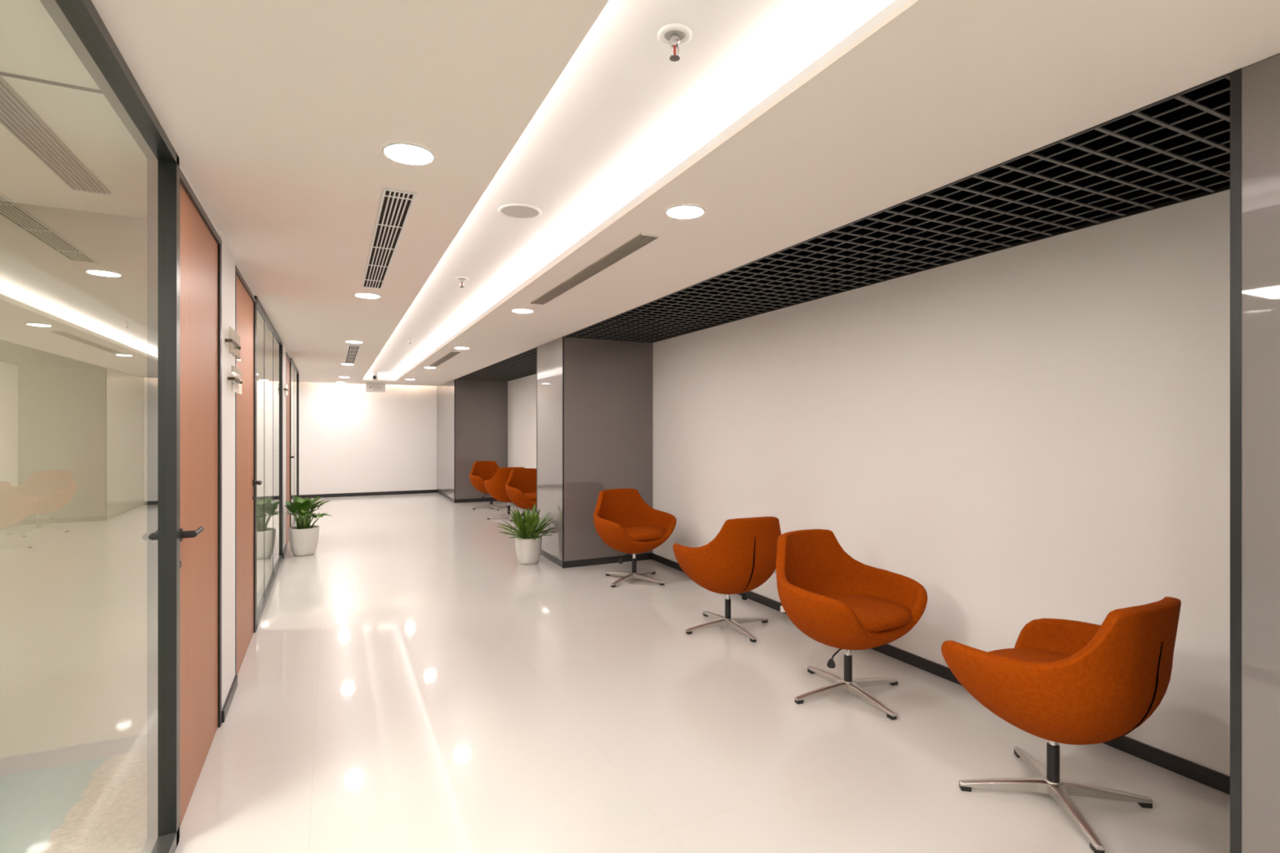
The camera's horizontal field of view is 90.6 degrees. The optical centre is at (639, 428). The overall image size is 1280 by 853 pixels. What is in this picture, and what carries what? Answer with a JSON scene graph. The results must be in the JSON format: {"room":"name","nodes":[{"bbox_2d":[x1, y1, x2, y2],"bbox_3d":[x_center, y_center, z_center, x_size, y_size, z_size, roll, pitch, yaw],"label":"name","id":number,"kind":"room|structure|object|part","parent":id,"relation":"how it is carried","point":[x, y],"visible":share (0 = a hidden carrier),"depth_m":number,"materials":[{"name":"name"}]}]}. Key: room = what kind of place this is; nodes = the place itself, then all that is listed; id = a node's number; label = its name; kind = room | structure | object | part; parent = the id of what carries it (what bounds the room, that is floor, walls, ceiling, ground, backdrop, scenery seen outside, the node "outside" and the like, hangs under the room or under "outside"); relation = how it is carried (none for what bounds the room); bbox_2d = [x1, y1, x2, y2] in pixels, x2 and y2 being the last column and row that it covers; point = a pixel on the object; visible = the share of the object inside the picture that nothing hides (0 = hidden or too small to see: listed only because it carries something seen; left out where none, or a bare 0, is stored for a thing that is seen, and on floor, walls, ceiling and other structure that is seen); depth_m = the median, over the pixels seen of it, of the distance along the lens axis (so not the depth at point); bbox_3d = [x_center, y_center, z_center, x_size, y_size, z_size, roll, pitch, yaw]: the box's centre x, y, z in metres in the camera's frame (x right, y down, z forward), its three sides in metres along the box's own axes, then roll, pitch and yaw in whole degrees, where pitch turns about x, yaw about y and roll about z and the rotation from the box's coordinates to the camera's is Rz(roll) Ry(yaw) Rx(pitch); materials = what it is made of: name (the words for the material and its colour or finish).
{"room":"office corridor","nodes":[
{"label":"office corridor","id":0,"kind":"room"},
{"bbox_2d":[0,200,146,757],"bbox_3d":[-3.769,0.150,2.294,3.640,2.700,0.070,0,0,-26],"label":"wall","id":1,"kind":"structure","parent":0,"point":[73,282],"depth_m":2.84,"materials":[{"name":"paint"}]},
{"bbox_2d":[0,733,146,776],"bbox_3d":[-3.750,1.462,2.255,3.640,0.075,0.015,0,0,-26],"label":"baseboard","id":2,"kind":"structure","parent":1,"relation":"attached to","point":[19,763],"depth_m":2.84,"materials":[{"name":"grey"}]},
{"bbox_2d":[179,164,290,708],"bbox_3d":[-3.312,0.258,5.538,0.090,2.485,7.240,0,0,-26],"label":"wall","id":3,"kind":"structure","parent":0,"point":[228,263],"depth_m":3.47,"materials":[{"name":"paint"}]},
{"bbox_2d":[40,0,179,852],"bbox_3d":[-0.221,0.258,-0.772,0.085,2.485,6.807,0,0,-26],"label":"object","id":4,"kind":"structure","parent":3,"relation":"in","point":[79,21],"depth_m":2.24,"materials":[{"name":"black metal"}]},
{"bbox_3d":[-0.221,-0.968,-0.772,0.085,0.035,6.807,0,0,-26],"label":"head rail","id":5,"kind":"part","parent":4,"relation":"part of","materials":[{"name":"black"}]},
{"bbox_3d":[-0.221,1.472,-0.772,0.085,0.055,6.807,0,0,-26],"label":"sill rail","id":6,"kind":"part","parent":4,"relation":"part of","materials":[{"name":"grey metal"}]},
{"bbox_3d":[-1.705,0.258,2.266,0.085,2.485,0.045,0,0,-26],"label":"post","id":7,"kind":"part","parent":4,"relation":"part of","materials":[{"name":"black metal"}]},
{"bbox_2d":[142,168,222,826],"bbox_3d":[-1.934,0.273,2.749,0.170,2.455,1.022,0,0,-26],"label":"door","id":8,"kind":"structure","parent":3,"relation":"in","point":[200,243],"depth_m":2.70,"materials":[{"name":"orange wood"}]},
{"bbox_3d":[-1.756,0.395,2.384,0.170,0.048,0.149,0,0,-26],"label":"handle","id":9,"kind":"part","parent":8,"relation":"part of","materials":[{"name":"black plastic"}]},
{"bbox_3d":[-1.940,0.273,2.746,0.083,2.455,1.022,0,0,-26],"label":"frame","id":10,"kind":"part","parent":8,"relation":"part of","materials":[{"name":"black wood"}]},
{"bbox_2d":[224,326,240,360],"bbox_3d":[-2.247,-0.465,3.499,0.034,0.140,0.400,0,0,-26],"label":"door sign","id":11,"kind":"object","parent":3,"relation":"attached to","point":[233,340],"visible":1,"depth_m":3.44,"materials":[{"name":"plastic"}]},
{"bbox_2d":[227,364,242,395],"bbox_3d":[-2.282,-0.270,3.571,0.034,0.140,0.380,0,0,-26],"label":"door sign","id":12,"kind":"object","parent":3,"relation":"attached to","point":[236,374],"visible":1,"depth_m":3.52,"materials":[{"name":"glass"}]},
{"bbox_2d":[235,265,262,675],"bbox_3d":[-2.634,0.273,4.183,0.170,2.455,1.109,0,0,-26],"label":"door","id":13,"kind":"structure","parent":3,"relation":"in","point":[246,482],"depth_m":4.20,"materials":[{"name":"orange"}]},
{"bbox_3d":[-2.812,0.395,4.546,0.170,0.048,0.149,0,0,-26],"label":"handle","id":14,"kind":"part","parent":13,"relation":"part of","materials":[{"name":"black plastic"}]},
{"bbox_2d":[222,543,287,723],"bbox_3d":[-3.271,1.470,5.571,0.012,0.060,5.218,0,0,-26],"label":"baseboard","id":15,"kind":"structure","parent":3,"relation":"attached to","point":[228,702],"depth_m":3.44,"materials":[{"name":"black"}]},
{"bbox_2d":[254,295,282,630],"bbox_3d":[-3.518,0.258,5.978,0.085,2.485,2.890,0,0,-26],"label":"glass partition","id":16,"kind":"structure","parent":3,"relation":"in","point":[268,343],"depth_m":5.77,"materials":[{"name":"black"}]},
{"bbox_3d":[-2.890,0.258,4.693,0.085,2.485,0.030,0,0,-26],"label":"post","id":17,"kind":"part","parent":16,"relation":"part of","materials":[{"name":"black metal"}]},
{"bbox_3d":[-3.050,0.247,5.077,0.001,2.395,0.796,0,0,-26],"label":"pane","id":18,"kind":"part","parent":16,"relation":"part of","materials":[{"name":"clear glass"}]},
{"bbox_3d":[-3.427,0.247,5.849,0.001,2.395,0.916,0,0,-26],"label":"pane","id":19,"kind":"part","parent":16,"relation":"part of","materials":[{"name":"clear glass"}]},
{"bbox_3d":[-3.518,-0.968,5.978,0.085,0.035,2.890,0,0,-26],"label":"head rail","id":20,"kind":"part","parent":16,"relation":"part of","materials":[{"name":"black"}]},
{"bbox_3d":[-3.518,1.472,5.978,0.085,0.055,2.890,0,0,-26],"label":"sill rail","id":21,"kind":"part","parent":16,"relation":"part of","materials":[{"name":"grey"}]},
{"bbox_3d":[-3.866,0.247,6.748,0.001,2.395,1.076,0,0,-26],"label":"pane","id":22,"kind":"part","parent":16,"relation":"part of","materials":[{"name":"clear glass"}]},
{"bbox_3d":[-4.139,0.258,7.249,0.085,2.485,0.060,0,0,-26],"label":"post","id":23,"kind":"part","parent":16,"relation":"part of","materials":[{"name":"black metal"}]},
{"bbox_2d":[283,383,288,395],"bbox_3d":[-4.263,-0.465,7.628,0.034,0.130,0.350,0,0,-26],"label":"door sign","id":24,"kind":"object","parent":3,"relation":"attached to","point":[286,389],"visible":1,"depth_m":7.61,"materials":[{"name":"plastic"}]},
{"bbox_3d":[-4.257,-0.465,7.631,0.008,0.130,0.350,0,0,-26],"label":"acrylic plate","id":25,"kind":"part","parent":24,"relation":"part of","materials":[{"name":"plastic"}]},
{"bbox_2d":[286,352,294,543],"bbox_3d":[-4.673,0.273,8.356,0.170,2.455,0.998,0,0,-26],"label":"door","id":26,"kind":"structure","parent":3,"relation":"in","point":[288,359],"depth_m":8.51,"materials":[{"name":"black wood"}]},
{"bbox_3d":[-4.679,0.273,8.353,0.083,2.455,0.998,0,0,-26],"label":"frame","id":27,"kind":"part","parent":26,"relation":"part of","materials":[{"name":"black metal"}]},
{"bbox_2d":[290,357,298,527],"bbox_3d":[-5.433,0.258,9.900,0.085,2.485,2.440,0,0,-26],"label":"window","id":28,"kind":"structure","parent":3,"relation":"in","point":[294,371],"depth_m":9.92,"materials":[{"name":"black"}]},
{"bbox_3d":[-4.905,0.258,8.817,0.085,2.485,0.030,0,0,-26],"label":"post","id":29,"kind":"part","parent":28,"relation":"part of","materials":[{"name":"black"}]},
{"bbox_3d":[-5.132,0.247,9.340,0.001,2.395,1.106,0,0,-26],"label":"pane","id":30,"kind":"part","parent":28,"relation":"part of","materials":[{"name":"clear glass"}]},
{"bbox_3d":[-5.433,-0.968,9.900,0.085,0.035,2.440,0,0,-26],"label":"head rail","id":31,"kind":"part","parent":28,"relation":"part of","materials":[{"name":"black"}]},
{"bbox_3d":[-5.648,0.247,10.396,0.001,2.395,1.236,0,0,-26],"label":"pane","id":32,"kind":"part","parent":28,"relation":"part of","materials":[{"name":"clear glass"}]},
{"bbox_3d":[-5.956,0.258,10.969,0.085,2.485,0.060,0,0,-26],"label":"post","id":33,"kind":"part","parent":28,"relation":"part of","materials":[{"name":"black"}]},
{"bbox_2d":[298,382,436,495],"bbox_3d":[-7.167,0.170,13.671,7.520,2.660,0.100,0,0,-26],"label":"wall","id":34,"kind":"structure","parent":0,"point":[352,439],"depth_m":14.12,"materials":[{"name":"paint"}]},
{"bbox_2d":[298,489,437,498],"bbox_3d":[-7.630,1.462,13.382,6.435,0.075,0.014,0,0,-26],"label":"baseboard","id":35,"kind":"structure","parent":34,"relation":"attached to","point":[380,493],"depth_m":14.14,"materials":[{"name":"black"}]},
{"bbox_2d":[436,379,507,502],"bbox_3d":[-3.752,0.258,14.009,1.087,2.485,2.313,0,0,-26],"label":"wall column","id":36,"kind":"structure","parent":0,"point":[472,415],"depth_m":13.00,"materials":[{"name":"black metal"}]},
{"bbox_3d":[-4.737,0.259,14.802,0.014,2.483,0.024,0,0,-26],"label":"corner trim","id":37,"kind":"part","parent":36,"relation":"part of","materials":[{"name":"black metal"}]},
{"bbox_3d":[-4.231,0.222,13.769,0.012,2.407,2.275,0,0,-26],"label":"glass panel","id":38,"kind":"part","parent":36,"relation":"part of","materials":[{"name":"grey glass"}]},
{"bbox_3d":[-3.730,0.259,12.741,0.014,2.483,0.014,0,0,-26],"label":"corner trim","id":39,"kind":"part","parent":36,"relation":"part of","materials":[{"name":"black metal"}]},
{"bbox_2d":[536,337,653,568],"bbox_3d":[-0.550,0.258,7.452,1.087,2.485,0.959,0,0,-26],"label":"wall column","id":40,"kind":"structure","parent":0,"point":[594,397],"depth_m":7.01,"materials":[{"name":"grey paint"}]},
{"bbox_3d":[-1.237,0.259,7.637,0.014,2.483,0.024,0,0,-26],"label":"corner trim","id":41,"kind":"part","parent":40,"relation":"part of","materials":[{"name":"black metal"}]},
{"bbox_3d":[-1.029,0.222,7.213,0.012,2.407,0.921,0,0,-26],"label":"glass panel","id":42,"kind":"part","parent":40,"relation":"part of","materials":[{"name":"grey"}]},
{"bbox_3d":[-0.825,0.259,6.792,0.014,2.483,0.014,0,0,-26],"label":"corner trim","id":43,"kind":"part","parent":40,"relation":"part of","materials":[{"name":"black metal"}]},
{"bbox_2d":[0,493,1230,852],"bbox_3d":[-2.870,1.550,4.987,7.620,0.100,19.480,0,0,-26],"label":"floor","id":44,"kind":"structure","parent":0,"point":[406,683],"depth_m":3.03,"materials":[{"name":"white tile"}]},
{"bbox_2d":[284,494,332,555],"bbox_3d":[-3.945,1.137,7.558,0.505,0.726,0.625,0,0,-26],"label":"potted plant","id":45,"kind":"object","parent":44,"relation":"on","point":[304,537],"visible":1,"depth_m":7.45,"materials":[{"name":"green plant"}]},
{"bbox_3d":[-4.000,1.337,7.540,0.326,0.325,0.326,0,0,-26],"label":"pot","id":46,"kind":"part","parent":45,"relation":"part of","materials":[{"name":"white ceramic"}]},
{"bbox_2d":[469,461,507,510],"bbox_3d":[-2.805,1.062,11.924,0.799,0.876,0.738,0,0,-34],"label":"tub chair","id":47,"kind":"object","parent":44,"relation":"on","point":[482,471],"visible":0.51,"depth_m":12.04,"materials":[{"name":"orange fabric"}]},
{"bbox_3d":[-2.943,1.454,11.812,0.354,0.056,0.060,0,0,-34],"label":"leg","id":48,"kind":"part","parent":47,"relation":"part of","materials":[{"name":"metal"}]},
{"bbox_3d":[-2.697,1.454,11.765,0.060,0.056,0.354,0,0,-34],"label":"leg","id":49,"kind":"part","parent":47,"relation":"part of","materials":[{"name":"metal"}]},
{"bbox_3d":[-2.650,1.454,12.010,0.354,0.056,0.060,0,0,-34],"label":"leg","id":50,"kind":"part","parent":47,"relation":"part of","materials":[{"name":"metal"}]},
{"bbox_2d":[484,466,524,521],"bbox_3d":[-2.182,1.062,10.548,0.806,0.876,0.746,0,0,-20],"label":"tub chair","id":51,"kind":"object","parent":44,"relation":"on","point":[495,486],"visible":0.55,"depth_m":10.23,"materials":[{"name":"orange fabric"}]},
{"bbox_3d":[-2.355,1.454,10.507,0.354,0.056,0.060,0,0,-18],"label":"leg","id":52,"kind":"part","parent":51,"relation":"part of","materials":[{"name":"metal"}]},
{"bbox_2d":[505,468,536,529],"bbox_3d":[-1.640,1.062,9.622,0.800,0.876,0.737,0,0,-29],"label":"tub chair","id":53,"kind":"object","parent":44,"relation":"on","point":[521,485],"visible":0.56,"depth_m":9.73,"materials":[{"name":"orange fabric"}]},
{"bbox_2d":[523,493,536,500],"bbox_3d":[-1.613,1.026,9.575,0.630,0.096,0.537,0,0,-31],"label":"seat cushion","id":54,"kind":"object","parent":53,"relation":"on","point":[526,496],"depth_m":9.31,"materials":[{"name":"orange fabric"}]},
{"bbox_2d":[497,503,554,564],"bbox_3d":[-1.305,1.179,7.084,0.578,0.642,0.744,0,0,-26],"label":"potted plant","id":55,"kind":"object","parent":44,"relation":"on","point":[528,541],"visible":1,"depth_m":6.97,"materials":[{"name":"green plant"}]},
{"bbox_3d":[-1.245,1.355,7.071,0.296,0.290,0.296,0,0,-26],"label":"pot","id":56,"kind":"part","parent":55,"relation":"part of","materials":[{"name":"white ceramic"}]},
{"bbox_2d":[593,488,676,587],"bbox_3d":[-0.072,1.061,6.285,0.798,0.875,0.709,0,0,-29],"label":"tub chair","id":57,"kind":"object","parent":44,"relation":"on","point":[623,520],"visible":1,"depth_m":6.28,"materials":[{"name":"orange fabric"}]},
{"bbox_3d":[-0.201,1.454,6.364,0.354,0.056,0.060,0,0,36],"label":"leg","id":58,"kind":"part","parent":57,"relation":"part of","materials":[{"name":"metal"}]},
{"bbox_3d":[-0.162,1.454,6.116,0.060,0.056,0.354,0,0,36],"label":"leg","id":59,"kind":"part","parent":57,"relation":"part of","materials":[{"name":"metal"}]},
{"bbox_2d":[622,525,666,541],"bbox_3d":[-0.039,1.026,6.226,0.630,0.096,0.537,0,0,-29],"label":"seat cushion","id":60,"kind":"object","parent":57,"relation":"on","point":[633,533],"depth_m":6.06,"materials":[{"name":"orange fabric"}]},
{"bbox_3d":[0.046,1.454,6.403,0.060,0.056,0.354,0,0,36],"label":"leg","id":61,"kind":"part","parent":57,"relation":"part of","materials":[{"name":"metal"}]},
{"bbox_3d":[0.085,1.454,6.156,0.354,0.056,0.060,0,0,36],"label":"leg","id":62,"kind":"part","parent":57,"relation":"part of","materials":[{"name":"metal"}]},
{"bbox_2d":[672,516,781,642],"bbox_3d":[0.668,1.062,4.750,0.809,0.876,0.749,0,0,-23],"label":"tub chair","id":63,"kind":"object","parent":44,"relation":"on","point":[741,557],"visible":1,"depth_m":4.46,"materials":[{"name":"orange"}]},
{"bbox_3d":[0.500,1.454,4.691,0.354,0.056,0.060,0,0,-24],"label":"leg","id":64,"kind":"part","parent":63,"relation":"part of","materials":[{"name":"metal"}]},
{"bbox_3d":[0.589,1.454,4.925,0.060,0.056,0.354,0,0,-24],"label":"leg","id":65,"kind":"part","parent":63,"relation":"part of","materials":[{"name":"metal"}]},
{"bbox_3d":[0.734,1.454,4.602,0.060,0.056,0.354,0,0,-24],"label":"leg","id":66,"kind":"part","parent":63,"relation":"part of","materials":[{"name":"metal"}]},
{"bbox_3d":[0.823,1.454,4.836,0.354,0.056,0.060,0,0,-24],"label":"leg","id":67,"kind":"part","parent":63,"relation":"part of","materials":[{"name":"metal"}]},
{"bbox_2d":[776,528,927,719],"bbox_3d":[1.163,1.062,3.603,0.804,0.876,0.729,0,0,-39],"label":"tub chair","id":68,"kind":"object","parent":44,"relation":"on","point":[837,600],"visible":1,"depth_m":3.56,"materials":[{"name":"orange fabric"}]},
{"bbox_3d":[1.014,1.454,3.519,0.354,0.056,0.060,0,0,-22],"label":"leg","id":69,"kind":"part","parent":68,"relation":"part of","materials":[{"name":"metal"}]},
{"bbox_3d":[1.111,1.454,3.750,0.060,0.056,0.354,0,0,-22],"label":"leg","id":70,"kind":"part","parent":68,"relation":"part of","materials":[{"name":"metal"}]},
{"bbox_3d":[1.106,1.249,3.524,0.149,0.052,0.010,0,0,-40],"label":"height lever","id":71,"kind":"part","parent":68,"relation":"part of","materials":[{"name":"black plastic"}]},
{"bbox_2d":[827,594,911,632],"bbox_3d":[1.197,1.026,3.552,0.630,0.096,0.537,0,0,-30],"label":"seat cushion","id":72,"kind":"object","parent":68,"relation":"on","point":[875,613],"depth_m":3.39,"materials":[{"name":"orange fabric"}]},
{"bbox_3d":[1.244,1.454,3.422,0.060,0.056,0.354,0,0,-22],"label":"leg","id":73,"kind":"part","parent":68,"relation":"part of","materials":[{"name":"metal"}]},
{"bbox_3d":[1.342,1.454,3.652,0.354,0.056,0.060,0,0,-22],"label":"leg","id":74,"kind":"part","parent":68,"relation":"part of","materials":[{"name":"metal"}]},
{"bbox_2d":[941,596,1181,852],"bbox_3d":[1.697,1.062,2.539,0.805,0.876,0.698,0,0,-28],"label":"tub chair","id":75,"kind":"object","parent":44,"relation":"on","point":[1066,682],"visible":1,"depth_m":2.29,"materials":[{"name":"orange fabric"}]},
{"bbox_3d":[1.504,1.454,2.603,0.354,0.056,0.060,0,0,10],"label":"leg","id":76,"kind":"part","parent":75,"relation":"part of","materials":[{"name":"metal"}]},
{"bbox_2d":[988,648,1071,662],"bbox_3d":[1.660,1.026,2.607,0.630,0.096,0.537,0,0,-28],"label":"seat cushion","id":77,"kind":"object","parent":75,"relation":"on","point":[1032,655],"depth_m":2.77,"materials":[{"name":"orange fabric"}]},
{"bbox_3d":[1.709,1.454,2.747,0.060,0.056,0.354,0,0,10],"label":"leg","id":78,"kind":"part","parent":75,"relation":"part of","materials":[{"name":"metal"}]},
{"bbox_3d":[1.648,1.454,2.398,0.060,0.056,0.354,0,0,10],"label":"leg","id":79,"kind":"part","parent":75,"relation":"part of","materials":[{"name":"metal"}]},
{"bbox_3d":[1.853,1.454,2.542,0.354,0.056,0.060,0,0,10],"label":"leg","id":80,"kind":"part","parent":75,"relation":"part of","materials":[{"name":"metal"}]},
{"bbox_2d":[0,0,1279,386],"bbox_3d":[-2.874,-1.071,4.940,7.570,0.179,19.400,0,0,-26],"label":"ceiling","id":81,"kind":"structure","parent":0,"point":[279,116],"depth_m":2.17,"materials":[{"name":"paint"}]},
{"bbox_2d":[0,71,102,93],"bbox_3d":[-3.183,-0.982,1.060,3.610,0.006,0.010,0,0,-26],"label":"trim","id":82,"kind":"structure","parent":81,"relation":"attached to","point":[2,73],"depth_m":1.79,"materials":[{"name":"brown"}]},
{"bbox_2d":[0,75,110,195],"bbox_3d":[-1.796,-0.980,1.655,0.121,0.009,2.156,0,0,-26],"label":"ceiling vent","id":83,"kind":"object","parent":81,"relation":"in","point":[16,116],"visible":1,"depth_m":2.17,"materials":[{"name":"brown"}]},
{"bbox_2d":[344,345,360,364],"bbox_3d":[-3.880,-0.982,8.522,0.131,0.006,2.304,0,0,-26],"label":"ceiling vent","id":84,"kind":"object","parent":81,"relation":"in","point":[353,350],"visible":1,"depth_m":8.32,"materials":[{"name":"grey metal"}]},
{"bbox_2d":[345,340,363,343],"bbox_3d":[-3.243,-0.982,7.186,0.181,0.006,0.181,0,0,-26],"label":"recessed light","id":85,"kind":"object","parent":81,"relation":"in","point":[347,341],"visible":1,"depth_m":7.15,"materials":[{"name":"white plastic"}]},
{"bbox_2d":[346,341,361,342],"bbox_3d":[-3.243,-0.983,7.186,0.163,0.003,0.163,0,0,-26],"label":"diffuser","id":86,"kind":"object","parent":85,"relation":"attached to","point":[346,341],"depth_m":7.17,"materials":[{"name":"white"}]},
{"bbox_2d":[354,293,380,298],"bbox_3d":[-2.014,-0.982,4.681,0.181,0.006,0.181,0,0,-26],"label":"recessed light","id":87,"kind":"object","parent":81,"relation":"in","point":[370,295],"visible":1,"depth_m":4.68,"materials":[{"name":"white plastic"}]},
{"bbox_2d":[355,293,379,297],"bbox_3d":[-2.014,-0.983,4.681,0.163,0.003,0.163,0,0,-26],"label":"diffuser","id":88,"kind":"object","parent":87,"relation":"attached to","point":[362,295],"depth_m":4.69,"materials":[{"name":"white plastic"}]},
{"bbox_2d":[370,372,378,381],"bbox_3d":[-5.373,-1.052,12.822,0.139,0.174,0.140,0,0,20],"label":"dome camera","id":89,"kind":"object","parent":81,"relation":"attached to","point":[374,376],"visible":1,"depth_m":12.77,"materials":[{"name":"white plastic"}]},
{"bbox_2d":[365,382,385,392],"bbox_3d":[-5.612,-0.877,13.451,0.380,0.215,0.022,0,0,-26],"label":"hanging sign","id":90,"kind":"object","parent":81,"relation":"hanging from","point":[370,387],"visible":1,"depth_m":13.45,"materials":[{"name":"white plastic"}]},
{"bbox_2d":[361,187,417,288],"bbox_3d":[-1.431,-0.982,3.519,0.131,0.006,2.004,0,0,-26],"label":"ceiling vent","id":91,"kind":"object","parent":81,"relation":"in","point":[395,206],"visible":1,"depth_m":3.17,"materials":[{"name":"grey metal"}]},
{"bbox_2d":[382,142,435,164],"bbox_3d":[-0.827,-0.982,2.267,0.181,0.006,0.181,0,0,-26],"label":"recessed light","id":92,"kind":"object","parent":81,"relation":"in","point":[404,153],"visible":1,"depth_m":2.26,"materials":[{"name":"white plastic"}]},
{"bbox_2d":[405,337,413,343],"bbox_3d":[-2.900,-1.104,7.988,0.100,0.072,0.100,0,0,-26],"label":"sprinkler","id":93,"kind":"object","parent":81,"relation":"attached to","point":[409,339],"visible":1,"depth_m":7.98,"materials":[{"name":"silver metal"}]},
{"bbox_2d":[429,351,460,366],"bbox_3d":[-2.794,-0.980,9.013,0.106,0.009,2.056,0,0,-26],"label":"ceiling vent","id":94,"kind":"object","parent":81,"relation":"in","point":[452,353],"visible":1,"depth_m":8.86,"materials":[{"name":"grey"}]},
{"bbox_2d":[454,276,468,288],"bbox_3d":[-1.348,-1.104,4.795,0.100,0.072,0.100,0,0,-26],"label":"sprinkler","id":95,"kind":"object","parent":81,"relation":"attached to","point":[461,279],"visible":1,"depth_m":4.79,"materials":[{"name":"silver metal"}]},
{"bbox_2d":[454,346,469,349],"bbox_3d":[-2.173,-0.982,7.731,0.181,0.006,0.181,0,0,-26],"label":"recessed light","id":96,"kind":"object","parent":81,"relation":"in","point":[459,348],"visible":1,"depth_m":7.73,"materials":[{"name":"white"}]},
{"bbox_2d":[458,349,536,380],"bbox_3d":[-2.010,-1.194,10.420,1.105,0.413,5.670,0,0,-26],"label":"grid","id":97,"kind":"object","parent":81,"relation":"attached to","point":[530,354],"depth_m":12.65,"materials":[{"name":"black metal"}]},
{"bbox_2d":[497,203,542,219],"bbox_3d":[-0.629,-1.136,3.321,0.226,0.008,0.226,0,0,-26],"label":"ceiling speaker","id":98,"kind":"object","parent":81,"relation":"attached to","point":[514,211],"visible":1,"depth_m":3.31,"materials":[{"name":"white plastic"}]},
{"bbox_2d":[501,205,538,217],"bbox_3d":[-0.629,-1.137,3.321,0.191,0.004,0.191,0,0,-26],"label":"speaker grille","id":99,"kind":"object","parent":98,"relation":"attached to","point":[510,211],"depth_m":3.32,"materials":[{"name":"grey"}]},
{"bbox_2d":[511,308,533,313],"bbox_3d":[-0.979,-0.982,5.287,0.181,0.006,0.181,0,0,-26],"label":"recessed light","id":100,"kind":"object","parent":81,"relation":"in","point":[516,310],"visible":1,"depth_m":5.27,"materials":[{"name":"white plastic"}]},
{"bbox_2d":[512,309,532,312],"bbox_3d":[-0.979,-0.983,5.287,0.163,0.003,0.163,0,0,-26],"label":"diffuser","id":101,"kind":"object","parent":100,"relation":"attached to","point":[513,310],"depth_m":5.27,"materials":[{"name":"white plastic"}]},
{"bbox_2d":[530,233,658,304],"bbox_3d":[-0.380,-0.980,4.099,0.101,0.009,1.966,0,0,-26],"label":"ceiling vent","id":102,"kind":"object","parent":81,"relation":"in","point":[641,240],"visible":1,"depth_m":3.81,"materials":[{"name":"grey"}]},
{"bbox_2d":[657,22,692,61],"bbox_3d":[0.100,-1.104,1.830,0.100,0.072,0.100,0,0,-26],"label":"sprinkler","id":103,"kind":"object","parent":81,"relation":"attached to","point":[673,35],"visible":1,"depth_m":1.82,"materials":[{"name":"white metal"}]},
{"bbox_2d":[664,30,684,40],"bbox_3d":[0.100,-1.138,1.830,0.060,0.003,0.060,0,0,-26],"label":"cup","id":104,"kind":"object","parent":103,"relation":"on","point":[668,34],"depth_m":1.82,"materials":[{"name":"grey metal"}]},
{"bbox_3d":[0.100,-1.092,1.830,0.007,0.028,0.007,0,0,-26],"label":"heat bulb","id":105,"kind":"part","parent":103,"relation":"part of","materials":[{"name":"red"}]},
{"bbox_2d":[665,204,705,218],"bbox_3d":[0.205,-0.982,2.871,0.181,0.006,0.181,0,0,-26],"label":"recessed light","id":106,"kind":"object","parent":81,"relation":"in","point":[684,211],"visible":1,"depth_m":2.87,"materials":[{"name":"white plastic"}]},
{"bbox_2d":[666,206,702,217],"bbox_3d":[0.205,-0.983,2.871,0.163,0.003,0.163,0,0,-26],"label":"diffuser","id":107,"kind":"object","parent":106,"relation":"attached to","point":[672,211],"depth_m":2.87,"materials":[{"name":"white plastic"}]},
{"bbox_2d":[568,78,1230,341],"bbox_3d":[0.880,-1.194,4.503,1.105,0.413,5.600,0,0,-26],"label":"grid","id":108,"kind":"object","parent":81,"relation":"attached to","point":[1220,99],"depth_m":3.41,"materials":[{"name":"black metal"}]},
{"bbox_2d":[507,189,1230,776],"bbox_3d":[0.509,0.050,6.637,0.100,2.900,19.480,0,0,-26],"label":"wall","id":109,"kind":"structure","parent":0,"point":[1020,435],"depth_m":3.46,"materials":[{"name":"paint"}]},
{"bbox_2d":[511,502,1230,795],"bbox_3d":[-0.084,1.465,7.721,0.014,0.070,12.210,0,0,-26],"label":"baseboard","id":110,"kind":"structure","parent":109,"relation":"attached to","point":[1202,775],"depth_m":2.91,"materials":[{"name":"black"}]},
{"bbox_2d":[1230,53,1279,852],"bbox_3d":[2.329,0.258,1.558,1.087,2.485,0.959,0,0,-26],"label":"wall column","id":111,"kind":"structure","parent":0,"point":[1255,89],"depth_m":1.70,"materials":[{"name":"grey paint"}]},
{"bbox_3d":[1.642,0.259,1.742,0.014,2.483,0.024,0,0,-26],"label":"corner trim","id":112,"kind":"part","parent":111,"relation":"part of","materials":[{"name":"black metal"}]}
]}

